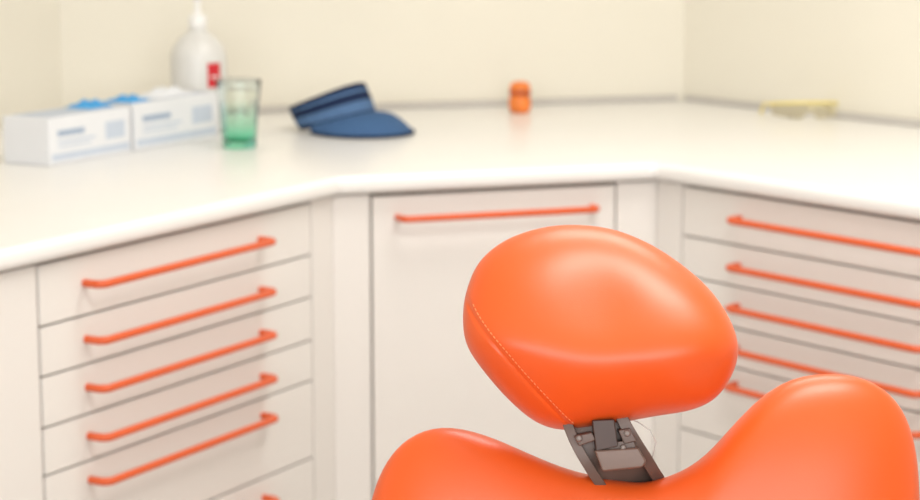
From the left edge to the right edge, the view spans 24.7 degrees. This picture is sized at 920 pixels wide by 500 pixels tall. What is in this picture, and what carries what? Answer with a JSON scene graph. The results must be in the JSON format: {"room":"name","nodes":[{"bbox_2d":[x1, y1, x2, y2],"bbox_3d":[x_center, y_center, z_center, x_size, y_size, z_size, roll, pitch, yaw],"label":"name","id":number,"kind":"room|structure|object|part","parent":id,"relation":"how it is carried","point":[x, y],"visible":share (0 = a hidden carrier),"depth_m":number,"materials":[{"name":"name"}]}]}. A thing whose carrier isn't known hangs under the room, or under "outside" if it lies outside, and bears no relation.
{"room":"dental clinic","nodes":[
{"label":"dental clinic","id":0,"kind":"room"},
{"bbox_2d":[0,0,62,127],"bbox_3d":[-2.648,-0.191,1.763,0.100,2.600,6.900,5,11,29],"label":"wall","id":1,"kind":"structure","parent":0,"point":[30,38],"depth_m":4.65,"materials":[{"name":"beige paint"}]},
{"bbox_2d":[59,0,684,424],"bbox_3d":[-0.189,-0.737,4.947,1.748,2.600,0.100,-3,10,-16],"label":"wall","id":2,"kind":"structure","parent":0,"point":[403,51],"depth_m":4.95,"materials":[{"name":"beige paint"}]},
{"bbox_2d":[258,95,676,112],"bbox_3d":[-0.168,-0.340,4.960,1.458,0.014,0.011,-3,10,-16],"label":"trim","id":3,"kind":"structure","parent":2,"relation":"attached to","point":[478,103],"depth_m":5.03,"materials":[{"name":"white plastic"}]},
{"bbox_2d":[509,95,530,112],"bbox_3d":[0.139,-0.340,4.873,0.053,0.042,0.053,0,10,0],"label":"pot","id":4,"kind":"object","parent":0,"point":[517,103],"depth_m":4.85,"materials":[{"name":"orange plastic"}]},
{"bbox_2d":[683,0,919,235],"bbox_3d":[3.083,-0.230,1.991,0.100,2.600,8.100,-8,12,-37],"label":"wall","id":5,"kind":"structure","parent":0,"point":[863,56],"depth_m":4.83,"materials":[{"name":"beige paint"}]},
{"bbox_2d":[685,95,919,126],"bbox_3d":[1.472,-0.174,3.994,0.011,0.014,2.980,-8,12,-37],"label":"trim","id":6,"kind":"structure","parent":5,"relation":"attached to","point":[844,115],"depth_m":4.76,"materials":[{"name":"white plastic"}]},
{"bbox_3d":[0.610,1.108,2.176,10.014,0.100,6.723,0,10,0],"label":"floor","id":7,"kind":"structure","parent":0,"visible":0},
{"bbox_2d":[0,265,43,499],"bbox_3d":[-1.026,0.483,2.965,0.540,0.865,0.796,5,11,29],"label":"base cabinet","id":8,"kind":"object","parent":7,"relation":"on","point":[21,471],"visible":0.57,"depth_m":3.11,"materials":[{"name":"paint"}]},
{"bbox_2d":[32,203,313,499],"bbox_3d":[-0.647,0.371,3.621,0.540,0.865,0.733,5,11,29],"label":"base cabinet","id":9,"kind":"object","parent":7,"relation":"on","point":[177,365],"visible":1,"depth_m":3.45,"materials":[{"name":"paint"}]},
{"bbox_3d":[-0.455,0.015,3.450,0.018,0.091,0.729,5,11,29],"label":"drawer","id":10,"kind":"part","parent":9,"relation":"part of","materials":[{"name":"paint"}]},
{"bbox_3d":[-0.455,0.100,3.464,0.018,0.073,0.729,5,11,29],"label":"drawer","id":11,"kind":"part","parent":9,"relation":"part of","materials":[{"name":"paint"}]},
{"bbox_3d":[-0.455,0.176,3.477,0.018,0.075,0.729,5,11,29],"label":"drawer","id":12,"kind":"part","parent":9,"relation":"part of","materials":[{"name":"paint"}]},
{"bbox_3d":[-0.455,0.252,3.490,0.018,0.070,0.729,5,11,29],"label":"drawer","id":13,"kind":"part","parent":9,"relation":"part of","materials":[{"name":"paint"}]},
{"bbox_3d":[-0.455,0.360,3.509,0.018,0.140,0.729,5,11,29],"label":"drawer","id":14,"kind":"part","parent":9,"relation":"part of","materials":[{"name":"laminate"}]},
{"bbox_3d":[-0.444,0.018,3.411,0.041,0.013,0.479,5,11,29],"label":"handle","id":15,"kind":"part","parent":9,"relation":"part of","materials":[{"name":"orange metal"}]},
{"bbox_3d":[-0.444,0.105,3.426,0.041,0.013,0.479,5,11,29],"label":"handle","id":16,"kind":"part","parent":9,"relation":"part of","materials":[{"name":"orange metal"}]},
{"bbox_3d":[-0.444,0.180,3.439,0.041,0.013,0.479,5,11,29],"label":"handle","id":17,"kind":"part","parent":9,"relation":"part of","materials":[{"name":"orange metal"}]},
{"bbox_3d":[-0.444,0.256,3.452,0.041,0.013,0.479,5,11,29],"label":"handle","id":18,"kind":"part","parent":9,"relation":"part of","materials":[{"name":"orange metal"}]},
{"bbox_3d":[-0.444,0.325,3.464,0.041,0.013,0.479,5,11,29],"label":"handle","id":19,"kind":"part","parent":9,"relation":"part of","materials":[{"name":"orange metal"}]},
{"bbox_3d":[-0.455,0.564,3.544,0.018,0.267,0.729,5,11,29],"label":"drawer","id":20,"kind":"part","parent":9,"relation":"part of","materials":[{"name":"laminate"}]},
{"bbox_3d":[-0.444,0.472,3.489,0.041,0.013,0.479,5,11,29],"label":"handle","id":21,"kind":"part","parent":9,"relation":"part of","materials":[{"name":"orange metal"}]},
{"bbox_2d":[303,179,688,499],"bbox_3d":[-0.020,0.264,4.244,0.746,0.865,0.663,-3,10,-17],"label":"base cabinet","id":22,"kind":"object","parent":7,"relation":"on","point":[393,362],"visible":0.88,"depth_m":3.91,"materials":[{"name":"paint"}]},
{"bbox_2d":[0,101,919,271],"bbox_3d":[-0.197,-0.047,3.391,3.399,0.034,3.045,-8,12,-37],"label":"countertop","id":23,"kind":"structure","parent":22,"relation":"on","point":[47,213],"depth_m":3.93,"materials":[{"name":"laminate"}]},
{"bbox_2d":[3,98,130,165],"bbox_3d":[-0.755,-0.232,4.050,0.111,0.108,0.250,5,11,28],"label":"glove box","id":24,"kind":"object","parent":23,"relation":"on","point":[85,129],"visible":1,"depth_m":3.98,"materials":[{"name":"white cardboard"}]},
{"bbox_2d":[99,85,217,150],"bbox_3d":[-0.623,-0.276,4.294,0.111,0.113,0.290,5,11,28],"label":"glove box","id":25,"kind":"object","parent":23,"relation":"on","point":[159,117],"visible":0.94,"depth_m":4.26,"materials":[{"name":"white cardboard"}]},
{"bbox_2d":[170,0,226,131],"bbox_3d":[-0.560,-0.407,4.496,0.120,0.303,0.120,0,10,0],"label":"hand sanitizer bottle","id":26,"kind":"object","parent":23,"relation":"on","point":[198,58],"visible":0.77,"depth_m":4.45,"materials":[{"name":"white plastic"}]},
{"bbox_2d":[216,78,260,148],"bbox_3d":[-0.443,-0.273,4.204,0.091,0.136,0.091,0,10,0],"label":"glass tumbler","id":27,"kind":"object","parent":23,"relation":"on","point":[238,98],"visible":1,"depth_m":4.17,"materials":[{"name":"green glass"}]},
{"bbox_2d":[289,82,414,138],"bbox_3d":[-0.234,-0.304,4.467,0.290,0.106,0.212,6,11,31],"label":"sun visor","id":28,"kind":"object","parent":23,"relation":"on","point":[348,111],"visible":1,"depth_m":4.41,"materials":[{"name":"blue fabric"}]},
{"bbox_2d":[509,81,530,112],"bbox_3d":[0.139,-0.355,4.870,0.053,0.073,0.053,0,10,0],"label":"jar","id":29,"kind":"object","parent":23,"relation":"on","point":[519,99],"visible":1,"depth_m":4.85,"materials":[{"name":"plastic"}]},
{"bbox_3d":[0.139,-0.381,4.866,0.049,0.021,0.049,0,10,0],"label":"lid","id":30,"kind":"part","parent":29,"relation":"part of","materials":[{"name":"orange plastic"}]},
{"bbox_2d":[760,101,837,118],"bbox_3d":[0.769,-0.322,4.746,0.155,0.046,0.172,-1,10,-6],"label":"safety glasses","id":31,"kind":"object","parent":23,"relation":"on","point":[820,109],"visible":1,"depth_m":4.67,"materials":[{"name":"beige plastic"}]},
{"bbox_3d":[0.064,0.252,3.984,0.481,0.737,0.018,-3,10,-19],"label":"door panel","id":32,"kind":"part","parent":22,"relation":"part of","materials":[{"name":"paint"}]},
{"bbox_3d":[0.074,-0.068,3.902,0.399,0.013,0.041,-3,10,-19],"label":"handle","id":33,"kind":"part","parent":22,"relation":"part of","materials":[{"name":"orange metal"}]},
{"bbox_2d":[372,225,919,499],"bbox_3d":[0.172,0.597,1.649,0.544,1.086,1.150,0,10,0],"label":"dental chair","id":34,"kind":"object","parent":7,"relation":"on","point":[589,332],"visible":1,"depth_m":1.99,"materials":[{"name":"orange leather"}]},
{"bbox_3d":[0.133,0.263,2.039,0.077,0.230,0.042,-4,10,-20],"label":"arm rail","id":35,"kind":"part","parent":34,"relation":"part of","materials":[{"name":"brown metal"}]},
{"bbox_2d":[463,225,737,429],"bbox_3d":[0.134,0.075,2.019,0.263,0.199,0.129,0,0,0],"label":"cushion","id":36,"kind":"object","parent":34,"relation":"on","point":[580,327],"depth_m":1.98,"materials":[{"name":"orange leather"}]},
{"bbox_3d":[0.157,0.256,2.048,0.118,0.241,0.038,-1,10,-6],"label":"arm plate","id":37,"kind":"part","parent":34,"relation":"part of","materials":[{"name":"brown metal"}]},
{"bbox_3d":[0.181,0.252,2.041,0.081,0.245,0.038,-3,10,-18],"label":"arm rail","id":38,"kind":"part","parent":34,"relation":"part of","materials":[{"name":"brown metal"}]},
{"bbox_3d":[0.175,0.186,2.027,0.032,0.048,0.003,5,11,28],"label":"cord","id":39,"kind":"part","parent":34,"relation":"part of","materials":[{"name":"white plastic"}]},
{"bbox_2d":[372,374,919,499],"bbox_3d":[0.173,0.353,2.014,0.544,0.465,0.093,0,0,0],"label":"backrest cushion","id":40,"kind":"object","parent":34,"relation":"on","point":[822,436],"depth_m":2.00,"materials":[{"name":"orange leather"}]},
{"bbox_2d":[679,185,919,491],"bbox_3d":[0.827,0.325,3.891,0.540,0.865,0.732,-8,12,-37],"label":"base cabinet","id":41,"kind":"object","parent":7,"relation":"on","point":[804,289],"visible":0.66,"depth_m":3.74,"materials":[{"name":"paint"}]},
{"bbox_3d":[0.653,0.522,3.787,0.018,0.267,0.728,-8,12,-37],"label":"drawer","id":42,"kind":"part","parent":41,"relation":"part of","materials":[{"name":"laminate"}]},
{"bbox_3d":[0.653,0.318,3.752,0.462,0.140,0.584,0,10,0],"label":"drawer","id":43,"kind":"part","parent":41,"relation":"part of","materials":[{"name":"laminate"}]},
{"bbox_3d":[0.653,0.058,3.708,0.018,0.073,0.728,-8,12,-37],"label":"drawer","id":44,"kind":"part","parent":41,"relation":"part of","materials":[{"name":"paint"}]},
{"bbox_3d":[0.653,-0.027,3.693,0.018,0.091,0.728,-8,12,-37],"label":"drawer","id":45,"kind":"part","parent":41,"relation":"part of","materials":[{"name":"paint"}]},
{"bbox_3d":[0.653,0.135,3.721,0.018,0.075,0.728,-8,12,-37],"label":"drawer","id":46,"kind":"part","parent":41,"relation":"part of","materials":[{"name":"paint"}]},
{"bbox_3d":[0.638,0.282,3.719,0.041,0.013,0.467,-8,12,-37],"label":"handle","id":47,"kind":"part","parent":41,"relation":"part of","materials":[{"name":"orange metal"}]},
{"bbox_3d":[0.638,0.136,3.694,0.041,0.013,0.467,-8,12,-37],"label":"handle","id":48,"kind":"part","parent":41,"relation":"part of","materials":[{"name":"orange metal"}]},
{"bbox_3d":[0.638,0.061,3.681,0.041,0.013,0.467,-8,12,-37],"label":"handle","id":49,"kind":"part","parent":41,"relation":"part of","materials":[{"name":"orange metal"}]},
{"bbox_3d":[0.638,-0.026,3.666,0.041,0.013,0.467,-8,12,-37],"label":"handle","id":50,"kind":"part","parent":41,"relation":"part of","materials":[{"name":"orange metal"}]},
{"bbox_3d":[0.653,0.210,3.734,0.018,0.070,0.728,-8,12,-37],"label":"drawer","id":51,"kind":"part","parent":41,"relation":"part of","materials":[{"name":"paint"}]},
{"bbox_3d":[0.638,0.212,3.707,0.041,0.013,0.467,-8,12,-37],"label":"handle","id":52,"kind":"part","parent":41,"relation":"part of","materials":[{"name":"orange metal"}]}
]}

